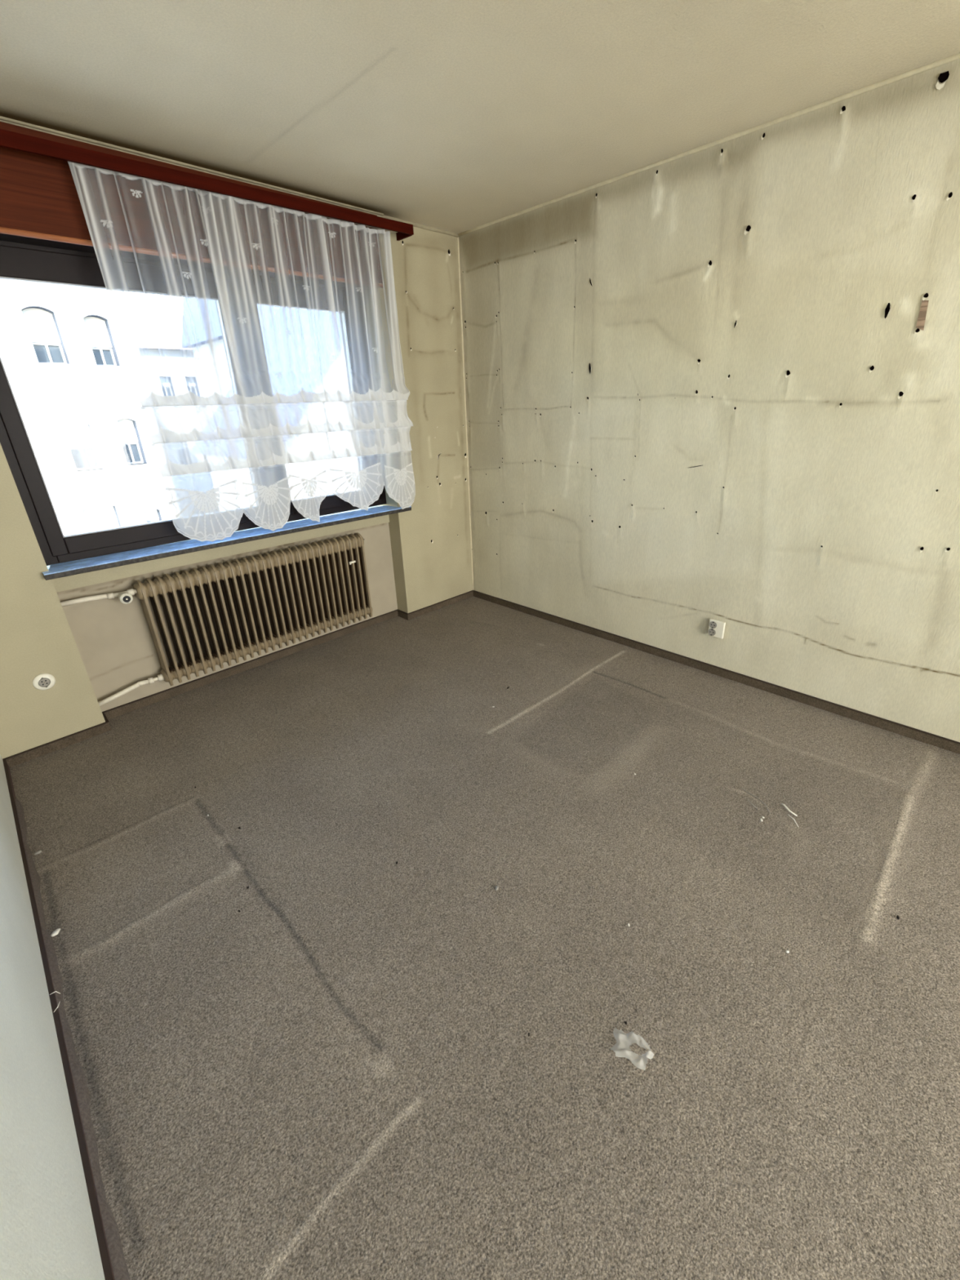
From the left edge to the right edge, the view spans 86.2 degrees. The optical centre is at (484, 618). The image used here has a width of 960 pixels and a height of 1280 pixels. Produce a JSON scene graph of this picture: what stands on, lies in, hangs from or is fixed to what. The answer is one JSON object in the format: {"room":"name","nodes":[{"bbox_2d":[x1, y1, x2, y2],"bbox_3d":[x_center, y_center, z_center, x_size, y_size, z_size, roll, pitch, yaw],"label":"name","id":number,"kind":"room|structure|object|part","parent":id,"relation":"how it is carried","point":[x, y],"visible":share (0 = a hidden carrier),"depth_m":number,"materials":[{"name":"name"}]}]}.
{"room":"empty room","nodes":[
{"label":"empty room","id":0,"kind":"room"},
{"bbox_2d":[0,755,105,1279],"bbox_3d":[-0.947,0.067,0.542,0.200,2.530,4.600,-23,30,-40],"label":"wall","id":1,"kind":"structure","parent":0,"point":[47,1231],"depth_m":0.94,"materials":[{"name":"paint"}]},
{"bbox_2d":[2,759,130,1279],"bbox_3d":[-0.770,1.179,1.036,0.033,0.052,4.038,-23,30,-40],"label":"baseboard","id":2,"kind":"structure","parent":1,"relation":"attached to","point":[109,1243],"depth_m":1.22,"materials":[{"name":"brown plastic"}]},
{"bbox_2d":[0,226,472,758],"bbox_3d":[-1.315,-0.943,2.973,3.400,2.530,0.356,-23,30,-40],"label":"wall","id":3,"kind":"structure","parent":0,"point":[419,557],"depth_m":3.06,"materials":[{"name":"beige paint"}]},
{"bbox_2d":[32,673,55,690],"bbox_3d":[-2.050,0.296,2.390,0.082,0.082,0.014,-23,30,-40],"label":"wall socket","id":4,"kind":"object","parent":3,"relation":"attached to","point":[42,682],"visible":1,"depth_m":2.39,"materials":[{"name":"beige plastic"}]},
{"bbox_2d":[0,121,382,288],"bbox_3d":[-1.314,-1.837,2.345,2.001,0.352,0.022,-23,30,-40],"label":"box","id":5,"kind":"object","parent":3,"relation":"attached to","point":[39,198],"visible":0.69,"depth_m":2.18,"materials":[{"name":"brown wood"}]},
{"bbox_2d":[0,115,383,215],"bbox_3d":[-1.428,-1.960,2.164,2.400,0.015,0.015,-23,30,-40],"label":"trim","id":6,"kind":"structure","parent":3,"relation":"attached to","point":[4,118],"depth_m":2.22,"materials":[{"name":"beige wood"}]},
{"bbox_2d":[0,233,411,580],"bbox_3d":[-1.331,-1.108,2.743,2.022,1.347,0.253,-23,30,-40],"label":"window","id":7,"kind":"structure","parent":3,"relation":"in","point":[22,259],"depth_m":2.44,"materials":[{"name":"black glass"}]},
{"bbox_3d":[-1.674,-1.026,2.524,1.081,1.237,0.069,-23,30,-40],"label":"sash","id":8,"kind":"part","parent":7,"relation":"part of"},
{"bbox_3d":[-1.286,-0.497,2.973,2.022,0.040,0.183,-23,30,-40],"label":"sill","id":9,"kind":"part","parent":7,"relation":"part of","materials":[{"name":"grey stone"}]},
{"bbox_3d":[-1.015,-1.301,3.123,0.736,1.237,0.069,-23,30,-40],"label":"sash","id":10,"kind":"part","parent":7,"relation":"part of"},
{"bbox_2d":[0,128,413,240],"bbox_3d":[-1.344,-1.879,2.208,2.498,0.076,0.149,-23,30,-40],"label":"curtain rail","id":11,"kind":"object","parent":3,"relation":"attached to","point":[9,140],"visible":1,"depth_m":2.18,"materials":[{"name":"brown wood"}]},
{"bbox_2d":[67,160,415,541],"bbox_3d":[-1.016,-1.263,2.740,1.535,1.556,0.076,-23,30,-40],"label":"lace curtain","id":12,"kind":"object","parent":11,"relation":"hanging from","point":[239,439],"visible":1,"depth_m":2.64,"materials":[{"name":"white fabric"}]},
{"bbox_3d":[-1.363,-1.898,2.206,2.450,0.014,0.111,-23,30,-40],"label":"curtain rail","id":13,"kind":"part","parent":11,"relation":"part of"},
{"bbox_2d":[60,532,372,706],"bbox_3d":[-1.395,-0.064,3.039,0.133,0.604,1.657,19,31,41],"label":"radiator","id":14,"kind":"object","parent":3,"relation":"attached to","point":[279,597],"visible":1,"depth_m":3.03,"materials":[{"name":"metal"}]},
{"bbox_3d":[-1.785,-0.105,2.549,0.055,0.055,0.067,-23,30,-40],"label":"thermostat knob","id":15,"kind":"part","parent":14,"relation":"part of","materials":[{"name":"beige plastic"}]},
{"bbox_3d":[-1.762,-0.097,2.527,0.035,0.034,0.008,-23,30,-40],"label":"knob","id":16,"kind":"part","parent":14,"relation":"part of","materials":[{"name":"black plastic"}]},
{"bbox_2d":[0,119,458,237],"bbox_3d":[-1.230,-2.050,2.372,3.000,0.026,0.026,-23,30,-40],"label":"trim","id":17,"kind":"structure","parent":3,"relation":"attached to","point":[415,224],"depth_m":2.49,"materials":[{"name":"beige wood"}]},
{"bbox_2d":[2,590,473,767],"bbox_3d":[-1.199,0.213,3.367,2.988,0.052,0.142,-23,30,-40],"label":"baseboard","id":18,"kind":"structure","parent":3,"relation":"attached to","point":[61,743],"depth_m":3.02,"materials":[{"name":"carpet"}]},
{"bbox_2d":[0,0,959,233],"bbox_3d":[0.140,-1.676,1.036,3.400,0.252,4.600,-23,30,-40],"label":"ceiling","id":19,"kind":"structure","parent":0,"point":[454,116],"depth_m":1.74,"materials":[{"name":"paint"}]},
{"bbox_2d":[9,596,959,1279],"bbox_3d":[0.246,0.861,2.084,3.400,0.255,4.550,-23,30,-40],"label":"floor","id":20,"kind":"structure","parent":0,"point":[339,1074],"depth_m":1.47,"materials":[{"name":"grey carpet"}]},
{"bbox_2d":[34,849,41,855],"bbox_3d":[-1.654,0.866,1.901,0.023,0.006,0.014,-14,26,-27],"label":"chip","id":21,"kind":"object","parent":20,"relation":"on","point":[39,851],"visible":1,"depth_m":1.90,"materials":[{"name":"grey"}]},
{"bbox_2d":[50,928,60,937],"bbox_3d":[-1.341,0.980,1.603,0.019,0.006,0.024,-7,23,-11],"label":"chip","id":22,"kind":"object","parent":20,"relation":"on","point":[56,931],"visible":1,"depth_m":1.60,"materials":[{"name":"white"}]},
{"bbox_2d":[742,787,772,816],"bbox_3d":[1.084,0.720,2.027,0.025,0.004,0.168,-7,23,-12],"label":"thread","id":23,"kind":"object","parent":20,"relation":"on","point":[742,788],"visible":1,"depth_m":2.03},
{"bbox_2d":[781,803,797,816],"bbox_3d":[1.171,0.734,1.974,0.012,0.010,0.069,-10,24,-19],"label":"paper scrap","id":24,"kind":"object","parent":20,"relation":"on","point":[784,805],"visible":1,"depth_m":1.97,"materials":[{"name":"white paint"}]},
{"bbox_2d":[458,58,959,742],"bbox_3d":[1.313,-0.876,2.596,0.206,2.530,4.600,-23,30,-40],"label":"wall","id":25,"kind":"structure","parent":0,"point":[721,382],"depth_m":2.45,"materials":[{"name":"beige paper"}]},
{"bbox_2d":[457,236,473,590],"bbox_3d":[-0.133,-1.369,3.809,0.014,2.450,0.014,-23,30,-40],"label":"trim","id":26,"kind":"structure","parent":25,"relation":"attached to","point":[458,237],"depth_m":3.71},
{"bbox_2d":[457,53,959,236],"bbox_3d":[1.256,-1.980,1.998,0.019,0.019,4.050,-23,30,-40],"label":"trim","id":27,"kind":"structure","parent":25,"relation":"attached to","point":[957,56],"depth_m":2.14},
{"bbox_2d":[472,590,959,754],"bbox_3d":[1.333,0.299,2.955,0.014,0.052,4.050,-23,30,-40],"label":"baseboard","id":28,"kind":"structure","parent":25,"relation":"attached to","point":[926,737],"depth_m":2.81,"materials":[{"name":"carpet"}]},
{"bbox_2d":[707,618,725,639],"bbox_3d":[1.297,0.057,2.868,0.021,0.100,0.086,-23,30,-40],"label":"wall socket","id":29,"kind":"object","parent":25,"relation":"attached to","point":[716,628],"visible":1,"depth_m":2.86,"materials":[{"name":"beige plastic"}]},
{"bbox_2d":[708,628,715,635],"bbox_3d":[1.279,0.076,2.884,0.003,0.041,0.041,-23,30,-40],"label":"outlet","id":30,"kind":"object","parent":29,"relation":"attached to","point":[712,632],"depth_m":2.88,"materials":[{"name":"white plastic"}]},
{"bbox_2d":[709,621,716,628],"bbox_3d":[1.278,0.035,2.867,0.003,0.041,0.041,-23,30,-40],"label":"outlet","id":31,"kind":"object","parent":29,"relation":"attached to","point":[713,624],"depth_m":2.87,"materials":[{"name":"white plastic"}]},
{"label":"outside","id":32,"kind":"structure","parent":0,"visible":0},
{"bbox_3d":[-17.693,-4.543,37.240,100.000,0.400,69.400,-23,30,-40],"label":"ground","id":33,"kind":"structure","parent":32,"visible":0},
{"bbox_2d":[0,279,172,535],"bbox_3d":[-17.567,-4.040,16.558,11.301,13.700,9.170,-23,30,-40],"label":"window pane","id":34,"kind":"structure","parent":33,"relation":"on","point":[62,354],"depth_m":15.17,"materials":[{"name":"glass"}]},
{"bbox_2d":[21,307,61,343],"bbox_3d":[-12.457,-8.207,14.375,0.705,0.846,0.120,-23,30,-40],"label":"roller blind","id":35,"kind":"object","parent":34,"relation":"hanging from","point":[40,323],"depth_m":14.35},
{"bbox_3d":[-12.455,-7.566,14.668,0.705,0.564,0.010,-23,30,-40],"label":"pane","id":36,"kind":"part","parent":34,"relation":"part of","materials":[{"name":"grey glass"}]},
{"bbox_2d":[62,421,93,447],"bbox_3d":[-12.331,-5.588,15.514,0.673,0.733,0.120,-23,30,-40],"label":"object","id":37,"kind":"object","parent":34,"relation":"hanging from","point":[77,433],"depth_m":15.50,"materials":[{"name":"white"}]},
{"bbox_3d":[-12.330,-4.946,15.807,0.673,0.677,0.010,-23,30,-40],"label":"pane","id":38,"kind":"part","parent":34,"relation":"part of","materials":[{"name":"white glass"}]},
{"bbox_2d":[83,316,111,347],"bbox_3d":[-11.542,-8.507,15.238,0.593,0.798,0.120,-23,30,-40],"label":"roller blind","id":39,"kind":"object","parent":34,"relation":"hanging from","point":[96,328],"depth_m":15.23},
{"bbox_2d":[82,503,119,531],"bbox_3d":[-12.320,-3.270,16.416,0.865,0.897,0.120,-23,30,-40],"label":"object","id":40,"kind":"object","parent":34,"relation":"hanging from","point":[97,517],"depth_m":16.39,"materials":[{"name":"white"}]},
{"bbox_3d":[-11.542,-7.902,15.515,0.593,0.532,0.010,-23,30,-40],"label":"pane","id":41,"kind":"part","parent":34,"relation":"part of","materials":[{"name":"grey glass"}]},
{"bbox_2d":[115,418,137,443],"bbox_3d":[-11.437,-5.983,16.318,0.545,0.716,0.120,-23,30,-40],"label":"roller blind","id":42,"kind":"object","parent":34,"relation":"hanging from","point":[126,431],"depth_m":16.31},
{"bbox_3d":[-11.436,-5.356,16.605,0.545,0.661,0.010,-23,30,-40],"label":"pane","id":43,"kind":"part","parent":34,"relation":"part of","materials":[{"name":"glass"}]},
{"bbox_2d":[143,508,159,520],"bbox_3d":[-11.336,-3.556,17.358,0.465,0.428,0.120,-23,30,-40],"label":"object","id":44,"kind":"object","parent":34,"relation":"hanging from","point":[151,514],"depth_m":17.37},
{"bbox_2d":[133,311,212,493],"bbox_3d":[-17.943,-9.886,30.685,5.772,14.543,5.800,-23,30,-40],"label":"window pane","id":45,"kind":"structure","parent":33,"relation":"on","point":[165,326],"depth_m":27.21,"materials":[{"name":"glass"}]},
{"bbox_2d":[159,377,169,386],"bbox_3d":[-17.110,-12.646,27.369,0.550,0.455,0.120,-23,30,-40],"label":"roller blind","id":46,"kind":"object","parent":45,"relation":"hanging from","point":[163,380],"depth_m":27.33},
{"bbox_3d":[-17.110,-12.055,27.641,0.550,0.845,0.010,-23,30,-40],"label":"pane","id":47,"kind":"part","parent":45,"relation":"part of","materials":[{"name":"glass"}]},
{"bbox_2d":[185,377,195,386],"bbox_3d":[-16.224,-13.015,28.174,0.550,0.455,0.120,-23,30,-40],"label":"roller blind","id":48,"kind":"object","parent":45,"relation":"hanging from","point":[186,378],"depth_m":28.09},
{"bbox_2d":[182,297,279,391],"bbox_3d":[-9.827,-9.862,28.021,8.250,16.046,6.700,-23,30,-40],"label":"roofed building","id":49,"kind":"structure","parent":33,"relation":"on","point":[197,320],"depth_m":23.77,"materials":[{"name":"white"}]},
{"bbox_2d":[228,306,352,494],"bbox_3d":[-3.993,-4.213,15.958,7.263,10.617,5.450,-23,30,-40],"label":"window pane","id":50,"kind":"structure","parent":33,"relation":"on","point":[304,313],"depth_m":12.93,"materials":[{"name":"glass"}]}
]}

